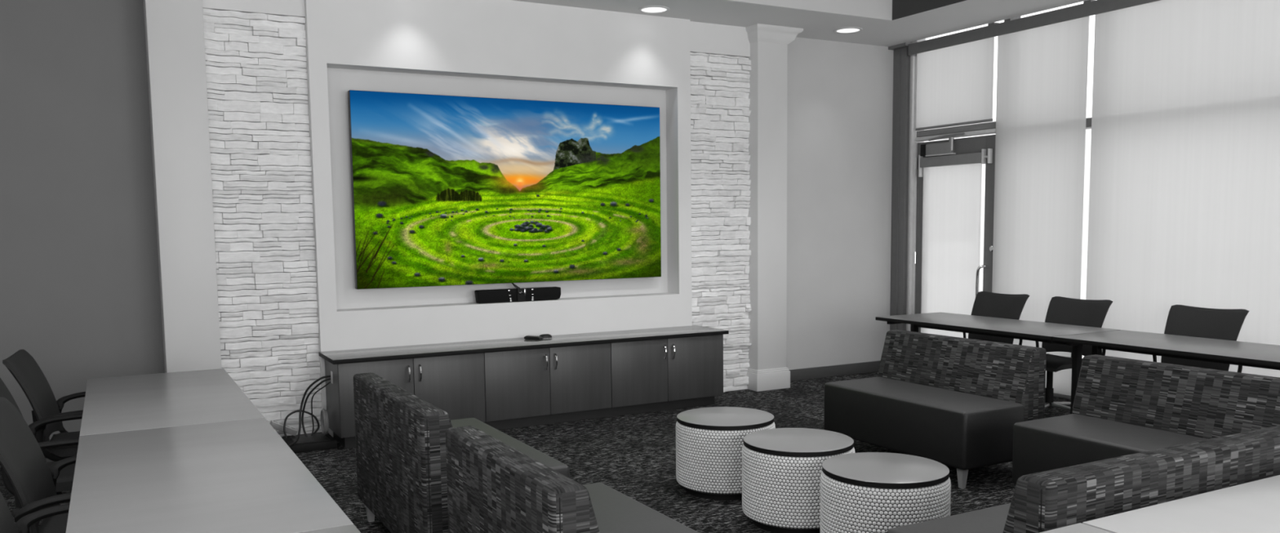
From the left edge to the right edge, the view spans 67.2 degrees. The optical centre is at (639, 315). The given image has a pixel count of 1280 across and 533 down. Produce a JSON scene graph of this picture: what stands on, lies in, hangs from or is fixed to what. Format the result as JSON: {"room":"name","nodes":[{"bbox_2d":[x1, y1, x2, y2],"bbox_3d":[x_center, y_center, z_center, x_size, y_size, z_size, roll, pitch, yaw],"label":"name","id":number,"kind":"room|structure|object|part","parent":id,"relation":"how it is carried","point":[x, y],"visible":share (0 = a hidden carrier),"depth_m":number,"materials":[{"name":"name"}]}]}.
{"room":"office lounge","nodes":[
{"label":"office lounge","id":0,"kind":"room"},
{"bbox_2d":[0,0,164,439],"bbox_3d":[-4.807,-0.657,6.333,2.910,3.430,0.250,-4,6,-29],"label":"wall","id":1,"kind":"structure","parent":0,"point":[80,282],"depth_m":6.67,"materials":[{"name":"grey paint"}]},
{"bbox_2d":[202,0,305,17],"bbox_3d":[-2.884,-2.340,7.103,0.722,0.267,0.362,-4,6,-29],"label":"wall","id":2,"kind":"structure","parent":0,"point":[277,7],"depth_m":6.98,"materials":[{"name":"white paint"}]},
{"bbox_2d":[202,8,321,437],"bbox_3d":[-2.854,-0.631,7.250,0.717,3.163,0.395,-4,6,-29],"label":"stone wall","id":3,"kind":"structure","parent":0,"point":[257,83],"depth_m":7.11,"materials":[{"name":"white stone"}]},
{"bbox_2d":[304,0,692,437],"bbox_3d":[-1.084,-0.874,8.191,3.313,3.430,0.420,-4,6,-29],"label":"wall","id":4,"kind":"structure","parent":0,"point":[502,49],"depth_m":7.86,"materials":[{"name":"white paint"}]},
{"bbox_2d":[347,89,661,289],"bbox_3d":[-1.040,-1.043,8.132,2.736,1.528,0.120,-4,6,-29],"label":"wall display","id":5,"kind":"object","parent":4,"relation":"attached to","point":[447,190],"visible":1,"depth_m":8.00,"materials":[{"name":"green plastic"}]},
{"bbox_2d":[474,283,560,303],"bbox_3d":[-1.028,-0.220,8.138,0.747,0.203,0.148,-4,6,-29],"label":"bar","id":6,"kind":"object","parent":4,"relation":"attached to","point":[517,294],"visible":1,"depth_m":8.08,"materials":[{"name":"black plastic"}]},
{"bbox_2d":[0,371,1071,532],"bbox_3d":[0.660,1.266,4.181,10.220,0.120,9.670,-4,6,-29],"label":"floor","id":7,"kind":"structure","parent":0,"point":[634,455],"depth_m":6.60,"materials":[{"name":"carpet"}]},
{"bbox_2d":[0,491,70,532],"bbox_3d":[-1.776,0.868,3.018,0.697,0.947,0.734,-3,6,-25],"label":"office chair","id":8,"kind":"object","parent":7,"relation":"on","point":[7,525],"visible":0.54,"depth_m":3.21,"materials":[{"name":"black plastic"}]},
{"bbox_3d":[-2.005,0.646,2.892,0.198,0.477,0.570,-3,6,-25],"label":"backrest","id":9,"kind":"part","parent":8,"relation":"part of","materials":[{"name":"black fabric"}]},
{"bbox_3d":[-1.919,0.793,3.251,0.401,0.297,0.180,-3,6,-25],"label":"armrest","id":10,"kind":"part","parent":8,"relation":"part of","materials":[{"name":"black plastic"}]},
{"bbox_2d":[0,397,76,532],"bbox_3d":[-2.133,0.801,3.767,0.697,0.947,0.734,-3,6,-24],"label":"office chair","id":11,"kind":"object","parent":7,"relation":"on","point":[22,459],"visible":0.47,"depth_m":3.70,"materials":[{"name":"black plastic"}]},
{"bbox_3d":[-2.047,0.773,3.497,0.401,0.301,0.177,-3,6,-24],"label":"armrest","id":12,"kind":"part","parent":11,"relation":"part of","materials":[{"name":"black plastic"}]},
{"bbox_3d":[-2.087,0.834,3.790,0.500,0.069,0.500,-3,6,-24],"label":"seat","id":13,"kind":"part","parent":11,"relation":"part of","materials":[{"name":"black fabric"}]},
{"bbox_3d":[-2.271,0.726,4.003,0.401,0.297,0.180,-3,6,-24],"label":"armrest","id":14,"kind":"part","parent":11,"relation":"part of","materials":[{"name":"black plastic"}]},
{"bbox_2d":[0,377,82,497],"bbox_3d":[-2.747,0.730,4.601,0.697,0.947,0.734,-3,6,-25],"label":"office chair","id":15,"kind":"object","parent":7,"relation":"on","point":[64,481],"visible":0.3,"depth_m":4.48,"materials":[{"name":"black plastic"}]},
{"bbox_3d":[-2.976,0.508,4.475,0.198,0.477,0.570,-3,6,-25],"label":"backrest","id":16,"kind":"part","parent":15,"relation":"part of","materials":[{"name":"black fabric"}]},
{"bbox_3d":[-2.656,0.701,4.332,0.401,0.301,0.177,-3,6,-25],"label":"armrest","id":17,"kind":"part","parent":15,"relation":"part of","materials":[{"name":"black plastic"}]},
{"bbox_3d":[-2.701,0.762,4.625,0.500,0.069,0.500,-3,6,-25],"label":"seat","id":18,"kind":"part","parent":15,"relation":"part of","materials":[{"name":"black fabric"}]},
{"bbox_3d":[-2.889,0.655,4.835,0.401,0.297,0.180,-3,6,-25],"label":"armrest","id":19,"kind":"part","parent":15,"relation":"part of","materials":[{"name":"black plastic"}]},
{"bbox_2d":[2,349,85,505],"bbox_3d":[-3.042,0.666,5.315,0.697,0.947,0.734,-3,6,-24],"label":"office chair","id":20,"kind":"object","parent":7,"relation":"on","point":[22,366],"visible":0.39,"depth_m":5.19,"materials":[{"name":"black plastic"}]},
{"bbox_3d":[-3.273,0.444,5.193,0.198,0.477,0.570,-3,6,-24],"label":"backrest","id":21,"kind":"part","parent":20,"relation":"part of","materials":[{"name":"black fabric"}]},
{"bbox_3d":[-2.956,0.637,5.046,0.401,0.301,0.177,-3,6,-24],"label":"armrest","id":22,"kind":"part","parent":20,"relation":"part of","materials":[{"name":"black plastic"}]},
{"bbox_3d":[-2.996,0.699,5.339,0.500,0.069,0.500,-3,6,-24],"label":"seat","id":23,"kind":"part","parent":20,"relation":"part of","materials":[{"name":"black fabric"}]},
{"bbox_3d":[-3.180,0.591,5.551,0.401,0.297,0.180,-3,6,-24],"label":"armrest","id":24,"kind":"part","parent":20,"relation":"part of","materials":[{"name":"black plastic"}]},
{"bbox_2d":[79,368,264,435],"bbox_3d":[-2.504,0.787,5.122,0.745,0.730,1.816,-4,6,-29],"label":"folding table","id":25,"kind":"object","parent":7,"relation":"on","point":[116,404],"visible":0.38,"depth_m":4.89,"materials":[{"name":"grey laminate"}]},
{"bbox_2d":[143,0,221,373],"bbox_3d":[-3.240,-0.732,6.941,0.542,3.430,0.548,-4,6,-29],"label":"column","id":26,"kind":"structure","parent":7,"relation":"on","point":[175,28],"depth_m":6.72,"materials":[{"name":"white paint"}]},
{"bbox_2d":[66,417,353,532],"bbox_3d":[-1.616,0.928,3.514,0.745,0.730,1.856,-4,6,-29],"label":"folding table","id":27,"kind":"object","parent":7,"relation":"on","point":[241,476],"visible":0.99,"depth_m":3.29,"materials":[{"name":"grey laminate"}]},
{"bbox_2d":[269,420,337,453],"bbox_3d":[-2.486,0.872,7.090,0.419,0.191,0.380,-4,6,-29],"label":"box","id":28,"kind":"object","parent":7,"relation":"on","point":[318,441],"depth_m":7.03,"materials":[{"name":"black plastic"}]},
{"bbox_3d":[-2.648,0.837,7.152,0.196,0.129,0.062,-4,6,-29],"label":"power strip","id":29,"kind":"part","parent":28,"relation":"part of","materials":[{"name":"white plastic"}]},
{"bbox_2d":[283,409,319,438],"bbox_3d":[-2.522,0.801,7.158,0.269,0.195,0.053,-5,7,-40],"label":"cable","id":30,"kind":"object","parent":28,"relation":"on","point":[297,411],"visible":0.94,"depth_m":7.14,"materials":[{"name":"black rubber"}]},
{"bbox_3d":[-2.444,0.908,7.116,0.240,0.006,0.280,-4,6,-29],"label":"lid","id":31,"kind":"part","parent":28,"relation":"part of","materials":[{"name":"black plastic"}]},
{"bbox_2d":[320,408,328,435],"bbox_3d":[-2.354,0.793,7.185,0.036,0.197,0.146,-4,6,-29],"label":"cable coil","id":32,"kind":"object","parent":28,"relation":"on","point":[324,416],"visible":1,"depth_m":7.14,"materials":[{"name":"grey plastic"}]},
{"bbox_2d":[301,524,360,532],"bbox_3d":[-0.724,1.070,1.897,0.745,0.730,1.836,-4,6,-29],"label":"folding table","id":33,"kind":"object","parent":7,"relation":"on","point":[350,528],"visible":1,"depth_m":2.79,"materials":[{"name":"grey laminate"}]},
{"bbox_2d":[324,352,485,448],"bbox_3d":[-1.787,0.614,7.377,1.102,0.636,0.548,-4,6,-29],"label":"base cabinet","id":34,"kind":"object","parent":7,"relation":"on","point":[455,384],"visible":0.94,"depth_m":7.22,"materials":[{"name":"grey wood"}]},
{"bbox_2d":[288,375,330,447],"bbox_3d":[-2.445,0.688,6.993,0.146,0.470,0.405,3,6,34],"label":"cable","id":35,"kind":"object","parent":34,"relation":"attached to","point":[326,376],"visible":0.95,"depth_m":7.05,"materials":[{"name":"black rubber"}]},
{"bbox_2d":[301,377,330,436],"bbox_3d":[-2.392,0.681,7.112,0.228,0.439,0.032,-1,5,-3],"label":"cable","id":36,"kind":"object","parent":34,"relation":"attached to","point":[328,379],"visible":1,"depth_m":7.10,"materials":[{"name":"black rubber"}]},
{"bbox_2d":[311,381,330,435],"bbox_3d":[-2.375,0.692,7.143,0.182,0.412,0.052,1,6,20],"label":"cable","id":37,"kind":"object","parent":34,"relation":"attached to","point":[316,392],"visible":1,"depth_m":7.17,"materials":[{"name":"black rubber"}]},
{"bbox_2d":[330,371,333,383],"bbox_3d":[-2.273,0.457,7.102,0.005,0.090,0.050,-4,6,-29],"label":"outlet plate","id":38,"kind":"object","parent":34,"relation":"attached to","point":[331,372],"depth_m":7.09,"materials":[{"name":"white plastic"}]},
{"bbox_3d":[-1.924,0.601,7.055,0.541,0.540,0.019,-4,6,-29],"label":"door","id":39,"kind":"part","parent":34,"relation":"part of","materials":[{"name":"grey wood"}]},
{"bbox_3d":[-1.707,0.434,7.120,0.015,0.134,0.051,-4,6,-29],"label":"handle","id":40,"kind":"part","parent":34,"relation":"part of","materials":[{"name":"silver metal"}]},
{"bbox_3d":[-1.634,0.429,7.160,0.015,0.134,0.051,-4,6,-29],"label":"handle","id":41,"kind":"part","parent":34,"relation":"part of","materials":[{"name":"silver metal"}]},
{"bbox_3d":[-1.444,0.571,7.317,0.548,0.540,0.019,-4,6,-29],"label":"door","id":42,"kind":"part","parent":34,"relation":"part of","materials":[{"name":"grey wood"}]},
{"bbox_2d":[319,325,728,364],"bbox_3d":[-0.829,0.220,7.883,3.380,0.032,0.532,-4,6,-29],"label":"countertop","id":43,"kind":"structure","parent":34,"relation":"on","point":[363,355],"depth_m":7.66,"materials":[{"name":"grey stone"}]},
{"bbox_2d":[524,335,542,340],"bbox_3d":[-0.879,0.183,7.950,0.159,0.030,0.052,2,6,29],"label":"remote control","id":44,"kind":"object","parent":43,"relation":"on","point":[526,337],"visible":1,"depth_m":7.93,"materials":[{"name":"black plastic"}]},
{"bbox_2d":[539,333,551,337],"bbox_3d":[-0.791,0.170,8.038,0.116,0.031,0.068,-2,6,-19],"label":"handheld clicker","id":45,"kind":"object","parent":43,"relation":"on","point":[544,335],"visible":0.94,"depth_m":8.02,"materials":[{"name":"black plastic"}]},
{"bbox_2d":[353,373,569,532],"bbox_3d":[-0.938,0.753,4.858,0.690,0.812,1.337,-4,6,-29],"label":"sofa","id":46,"kind":"object","parent":7,"relation":"on","point":[400,436],"visible":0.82,"depth_m":4.49,"materials":[{"name":"fabric"}]},
{"bbox_3d":[-1.474,1.063,5.268,0.051,0.130,0.051,-4,6,-29],"label":"leg","id":47,"kind":"part","parent":46,"relation":"part of","materials":[{"name":"silver metal"}]},
{"bbox_3d":[-1.151,0.709,4.737,0.205,0.697,1.335,-4,6,-29],"label":"backrest","id":48,"kind":"part","parent":46,"relation":"part of","materials":[{"name":"fabric"}]},
{"bbox_3d":[-0.893,0.842,4.891,0.590,0.377,1.327,-4,6,-29],"label":"seat","id":49,"kind":"part","parent":46,"relation":"part of","materials":[{"name":"fabric"}]},
{"bbox_2d":[483,342,611,430],"bbox_3d":[-0.824,0.553,7.903,1.096,0.636,0.548,-4,6,-29],"label":"base cabinet","id":50,"kind":"object","parent":7,"relation":"on","point":[526,388],"visible":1,"depth_m":7.70,"materials":[{"name":"grey wood"}]},
{"bbox_3d":[-0.962,0.541,7.580,0.542,0.540,0.019,-4,6,-29],"label":"door","id":51,"kind":"part","parent":50,"relation":"part of","materials":[{"name":"grey wood"}]},
{"bbox_3d":[-0.745,0.374,7.646,0.015,0.134,0.051,-4,6,-29],"label":"handle","id":52,"kind":"part","parent":50,"relation":"part of","materials":[{"name":"silver metal"}]},
{"bbox_3d":[-0.672,0.369,7.686,0.015,0.134,0.051,-4,6,-29],"label":"handle","id":53,"kind":"part","parent":50,"relation":"part of","materials":[{"name":"silver metal"}]},
{"bbox_3d":[-0.483,0.511,7.842,0.546,0.540,0.019,-4,6,-29],"label":"door","id":54,"kind":"part","parent":50,"relation":"part of","materials":[{"name":"grey wood"}]},
{"bbox_2d":[445,426,698,532],"bbox_3d":[-0.211,0.869,3.540,0.690,0.812,1.072,-4,6,-29],"label":"sofa","id":55,"kind":"object","parent":7,"relation":"on","point":[493,486],"visible":1,"depth_m":3.40,"materials":[{"name":"fabric"}]},
{"bbox_3d":[-0.424,0.825,3.418,0.205,0.697,1.070,-4,6,-29],"label":"backrest","id":56,"kind":"part","parent":55,"relation":"part of","materials":[{"name":"fabric"}]},
{"bbox_3d":[-0.166,0.958,3.572,0.590,0.377,1.062,-4,6,-29],"label":"seat","id":57,"kind":"part","parent":55,"relation":"part of","materials":[{"name":"leather"}]},
{"bbox_2d":[608,334,723,417],"bbox_3d":[0.143,0.493,8.431,1.112,0.636,0.548,-4,6,-29],"label":"base cabinet","id":58,"kind":"object","parent":7,"relation":"on","point":[652,375],"visible":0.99,"depth_m":8.23,"materials":[{"name":"grey wood"}]},
{"bbox_3d":[-0.003,0.481,8.104,0.538,0.540,0.019,-4,6,-29],"label":"door","id":59,"kind":"part","parent":58,"relation":"part of","materials":[{"name":"grey wood"}]},
{"bbox_3d":[0.212,0.314,8.169,0.015,0.134,0.051,-4,6,-29],"label":"handle","id":60,"kind":"part","parent":58,"relation":"part of","materials":[{"name":"silver metal"}]},
{"bbox_3d":[0.286,0.309,8.209,0.015,0.134,0.051,-4,6,-29],"label":"handle","id":61,"kind":"part","parent":58,"relation":"part of","materials":[{"name":"silver metal"}]},
{"bbox_3d":[0.483,0.450,8.370,0.564,0.540,0.019,-4,6,-29],"label":"door","id":62,"kind":"part","parent":58,"relation":"part of","materials":[{"name":"grey wood"}]},
{"bbox_2d":[675,407,775,500],"bbox_3d":[0.516,0.828,5.816,0.598,0.450,0.598,0,5,9],"label":"stool","id":63,"kind":"object","parent":7,"relation":"on","point":[709,441],"visible":0.67,"depth_m":5.58,"materials":[{"name":"fabric"}]},
{"bbox_2d":[745,23,803,391],"bbox_3d":[1.198,-1.010,9.365,0.532,3.430,0.548,-4,6,-29],"label":"column","id":64,"kind":"structure","parent":7,"relation":"on","point":[767,370],"depth_m":9.15,"materials":[{"name":"white paint"}]},
{"bbox_2d":[742,427,854,532],"bbox_3d":[0.848,0.885,5.169,0.598,0.450,0.598,1,6,18],"label":"stool","id":65,"kind":"object","parent":7,"relation":"on","point":[782,468],"visible":0.69,"depth_m":4.93,"materials":[{"name":"white fabric"}]},
{"bbox_2d":[820,452,951,532],"bbox_3d":[1.159,0.938,4.571,0.598,0.450,0.598,-4,6,-32],"label":"stool","id":66,"kind":"object","parent":7,"relation":"on","point":[863,492],"visible":0.91,"depth_m":4.36,"materials":[{"name":"white fabric"}]},
{"bbox_2d":[888,41,911,330],"bbox_3d":[2.827,-1.234,10.208,0.338,3.680,0.250,-4,6,-29],"label":"post","id":67,"kind":"object","parent":7,"relation":"on","point":[901,59],"visible":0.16,"depth_m":10.15,"materials":[{"name":"grey metal"}]},
{"bbox_2d":[823,329,1046,488],"bbox_3d":[1.911,0.575,6.403,0.705,0.812,1.302,-4,6,-29],"label":"sofa","id":68,"kind":"object","parent":7,"relation":"on","point":[957,402],"visible":0.79,"depth_m":6.15,"materials":[{"name":"leather"}]},
{"bbox_3d":[1.868,0.681,6.388,0.605,0.355,1.292,-4,6,-29],"label":"seat","id":69,"kind":"part","parent":68,"relation":"part of","materials":[{"name":"leather"}]},
{"bbox_3d":[2.129,0.504,6.517,0.205,0.697,1.300,-4,6,-29],"label":"backrest","id":70,"kind":"part","parent":68,"relation":"part of","materials":[{"name":"fabric"}]},
{"bbox_3d":[1.940,0.975,5.795,0.051,0.130,0.051,-4,6,-29],"label":"leg","id":71,"kind":"part","parent":68,"relation":"part of","materials":[{"name":"silver metal"}]},
{"bbox_2d":[962,291,1029,345],"bbox_3d":[3.034,0.282,8.663,0.697,0.947,0.734,-4,6,-29],"label":"office chair","id":72,"kind":"object","parent":7,"relation":"on","point":[986,304],"visible":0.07,"depth_m":8.76,"materials":[{"name":"black plastic"}]},
{"bbox_2d":[875,311,1119,413],"bbox_3d":[2.912,0.437,8.059,0.800,0.755,1.846,-4,6,-29],"label":"folding table","id":73,"kind":"object","parent":7,"relation":"on","point":[1040,331],"visible":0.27,"depth_m":7.78,"materials":[{"name":"grey laminate"}]},
{"bbox_2d":[1035,296,1113,410],"bbox_3d":[3.425,0.344,7.956,0.697,0.947,0.734,-4,6,-29],"label":"office chair","id":74,"kind":"object","parent":7,"relation":"on","point":[1061,310],"visible":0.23,"depth_m":7.97,"materials":[{"name":"black plastic"}]},
{"bbox_3d":[3.381,0.382,7.936,0.500,0.069,0.500,-4,6,-29],"label":"seat","id":75,"kind":"part","parent":74,"relation":"part of","materials":[{"name":"black fabric"}]},
{"bbox_3d":[3.640,0.096,8.054,0.198,0.477,0.570,-4,6,-29],"label":"backrest","id":76,"kind":"part","parent":74,"relation":"part of","materials":[{"name":"black fabric"}]},
{"bbox_3d":[3.582,0.310,7.723,0.401,0.297,0.180,-4,6,-29],"label":"armrest","id":77,"kind":"part","parent":74,"relation":"part of","materials":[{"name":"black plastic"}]},
{"bbox_2d":[1040,523,1111,532],"bbox_3d":[0.959,1.018,2.194,1.096,0.740,0.745,-4,6,-29],"label":"folding table","id":78,"kind":"object","parent":7,"relation":"on","point":[1079,527],"visible":1,"depth_m":2.68,"materials":[{"name":"laminate"}]},
{"bbox_2d":[886,425,1279,532],"bbox_3d":[1.849,0.833,3.668,1.802,0.812,0.705,-4,6,-29],"label":"sofa","id":79,"kind":"object","parent":7,"relation":"on","point":[1055,499],"visible":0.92,"depth_m":3.17,"materials":[{"name":"fabric"}]},
{"bbox_3d":[1.826,0.932,3.721,1.792,0.355,0.605,-4,6,-29],"label":"seat","id":80,"kind":"part","parent":79,"relation":"part of","materials":[{"name":"leather"}]},
{"bbox_2d":[1012,354,1279,484],"bbox_3d":[2.670,0.696,5.028,0.705,0.812,1.202,-4,6,-29],"label":"sofa","id":81,"kind":"object","parent":7,"relation":"on","point":[1122,406],"visible":0.51,"depth_m":5.11,"materials":[{"name":"fabric"}]},
{"bbox_3d":[2.627,0.802,5.013,0.605,0.355,1.192,-4,6,-29],"label":"seat","id":82,"kind":"part","parent":81,"relation":"part of","materials":[{"name":"leather"}]},
{"bbox_3d":[2.888,0.625,5.142,0.205,0.697,1.200,-4,6,-29],"label":"backrest","id":83,"kind":"part","parent":81,"relation":"part of","materials":[{"name":"fabric"}]},
{"bbox_2d":[1052,329,1279,370],"bbox_3d":[3.805,0.579,6.440,0.800,0.755,1.846,-4,6,-29],"label":"folding table","id":84,"kind":"object","parent":7,"relation":"on","point":[1258,355],"visible":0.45,"depth_m":6.48,"materials":[{"name":"grey laminate"}]},
{"bbox_2d":[1082,475,1279,532],"bbox_3d":[2.247,0.937,2.897,1.826,0.740,0.745,-4,6,-29],"label":"folding table","id":85,"kind":"object","parent":7,"relation":"on","point":[1252,507],"visible":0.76,"depth_m":2.80,"materials":[{"name":"laminate"}]},
{"bbox_2d":[1152,304,1248,373],"bbox_3d":[3.940,0.426,7.022,0.697,0.947,0.734,-4,6,-29],"label":"office chair","id":86,"kind":"object","parent":7,"relation":"on","point":[1182,320],"visible":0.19,"depth_m":7.11,"materials":[{"name":"black plastic"}]},
{"bbox_3d":[3.830,0.351,7.274,0.401,0.301,0.177,-4,6,-29],"label":"armrest","id":87,"kind":"part","parent":86,"relation":"part of","materials":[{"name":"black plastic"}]},
{"bbox_3d":[4.097,0.392,6.789,0.401,0.297,0.180,-4,6,-29],"label":"armrest","id":88,"kind":"part","parent":86,"relation":"part of","materials":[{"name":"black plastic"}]},
{"bbox_2d":[689,21,750,57],"bbox_3d":[0.653,-2.562,9.034,0.725,0.267,0.362,-4,6,-29],"label":"wall","id":89,"kind":"structure","parent":0,"point":[704,37],"depth_m":8.87,"materials":[{"name":"white paint"}]},
{"bbox_2d":[690,52,751,392],"bbox_3d":[0.672,-0.853,9.180,0.710,3.163,0.390,-4,6,-29],"label":"stone wall","id":90,"kind":"structure","parent":0,"point":[720,101],"depth_m":9.03,"materials":[{"name":"white stone"}]},
{"bbox_2d":[513,0,1086,46],"bbox_3d":[0.661,-2.509,3.850,10.320,0.600,9.670,-4,6,-29],"label":"ceiling","id":91,"kind":"structure","parent":0,"point":[885,23],"depth_m":8.52,"materials":[{"name":"paint"}]},
{"bbox_2d":[638,5,669,13],"bbox_3d":[0.119,-2.609,8.204,0.268,0.014,0.268,-4,6,-29],"label":"recessed light","id":92,"kind":"object","parent":91,"relation":"in","point":[647,9],"visible":1,"depth_m":8.20,"materials":[{"name":"white plastic"}]},
{"bbox_2d":[833,26,862,33],"bbox_3d":[1.985,-2.722,9.184,0.268,0.014,0.268,-4,6,-29],"label":"recessed light","id":93,"kind":"object","parent":91,"relation":"in","point":[846,29],"visible":1,"depth_m":9.17,"materials":[{"name":"white plastic"}]},
{"bbox_2d":[908,0,1159,56],"bbox_3d":[4.316,-2.495,7.145,0.112,0.132,6.300,-4,6,-29],"label":"fascia","id":94,"kind":"object","parent":91,"relation":"attached to","point":[1089,7],"visible":1,"depth_m":8.60,"materials":[{"name":"grey metal"}]},
{"bbox_2d":[915,36,994,130],"bbox_3d":[3.082,-2.292,9.472,0.046,0.850,0.984,-4,6,-29],"label":"roller blind","id":95,"kind":"object","parent":94,"relation":"hanging from","point":[955,83],"visible":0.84,"depth_m":9.44,"materials":[{"name":"fabric"}]},
{"bbox_2d":[1084,0,1279,377],"bbox_3d":[4.331,-0.849,7.351,0.046,3.355,2.032,-4,6,-29],"label":"roller blind","id":96,"kind":"object","parent":94,"relation":"hanging from","point":[1184,193],"visible":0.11,"depth_m":7.47,"materials":[{"name":"fabric"}]},
{"bbox_2d":[786,36,893,369],"bbox_3d":[1.987,-1.218,10.033,2.020,3.700,0.250,-4,6,-29],"label":"wall","id":97,"kind":"structure","parent":0,"point":[840,94],"depth_m":9.93,"materials":[{"name":"grey paint"}]},
{"bbox_2d":[788,360,880,381],"bbox_3d":[1.998,0.581,10.052,1.620,0.115,0.024,-4,6,-29],"label":"baseboard","id":98,"kind":"structure","parent":97,"relation":"attached to","point":[868,366],"depth_m":10.05,"materials":[{"name":"rubber"}]},
{"bbox_2d":[1004,16,1091,399],"bbox_3d":[5.041,-0.898,6.379,0.140,3.680,8.820,-4,6,-29],"label":"window","id":99,"kind":"structure","parent":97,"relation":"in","point":[1088,121],"depth_m":8.42,"materials":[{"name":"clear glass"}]},
{"bbox_2d":[906,38,995,332],"bbox_3d":[3.131,-1.142,9.628,0.211,3.600,1.180,-4,6,-29],"label":"door","id":100,"kind":"structure","parent":99,"relation":"attached to","point":[917,145],"depth_m":9.85,"materials":[{"name":"grey metal"}]},
{"bbox_3d":[3.021,-1.617,9.681,0.056,0.013,0.360,-4,6,-29],"label":"trim","id":101,"kind":"part","parent":100,"relation":"part of","materials":[{"name":"grey metal"}]},
{"bbox_3d":[3.052,-1.721,9.585,0.078,0.162,0.463,-4,6,-29],"label":"closer arm","id":102,"kind":"part","parent":100,"relation":"part of","materials":[{"name":"metal"}]},
{"bbox_2d":[918,148,992,338],"bbox_3d":[3.119,-0.626,9.619,0.054,1.997,0.906,-4,6,-29],"label":"door blind","id":103,"kind":"object","parent":100,"relation":"attached to","point":[952,197],"visible":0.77,"depth_m":9.62,"materials":[{"name":"fabric"}]},
{"bbox_3d":[3.299,-0.259,9.293,0.115,0.463,0.042,0,5,7],"label":"handle","id":104,"kind":"part","parent":100,"relation":"part of","materials":[{"name":"silver metal"}]},
{"bbox_2d":[991,16,1088,398],"bbox_3d":[3.584,-0.968,8.704,0.046,3.355,0.957,-4,6,-29],"label":"roller blind","id":105,"kind":"object","parent":99,"relation":"attached to","point":[1042,72],"visible":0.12,"depth_m":8.64,"materials":[{"name":"fabric"}]},
{"label":"outside","id":106,"kind":"structure","parent":0,"visible":0},
{"bbox_2d":[979,269,1086,358],"bbox_3d":[6.375,0.869,9.321,100.000,0.180,90.000,-4,6,-29],"label":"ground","id":107,"kind":"structure","parent":106,"point":[1083,275],"depth_m":26.32,"materials":[{"name":"white"}]},
{"bbox_2d":[924,118,1091,271],"bbox_3d":[11.326,-4.862,41.332,8.050,5.120,18.000,-4,6,-29],"label":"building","id":108,"kind":"structure","parent":107,"relation":"on","point":[1088,131],"depth_m":33.28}
]}

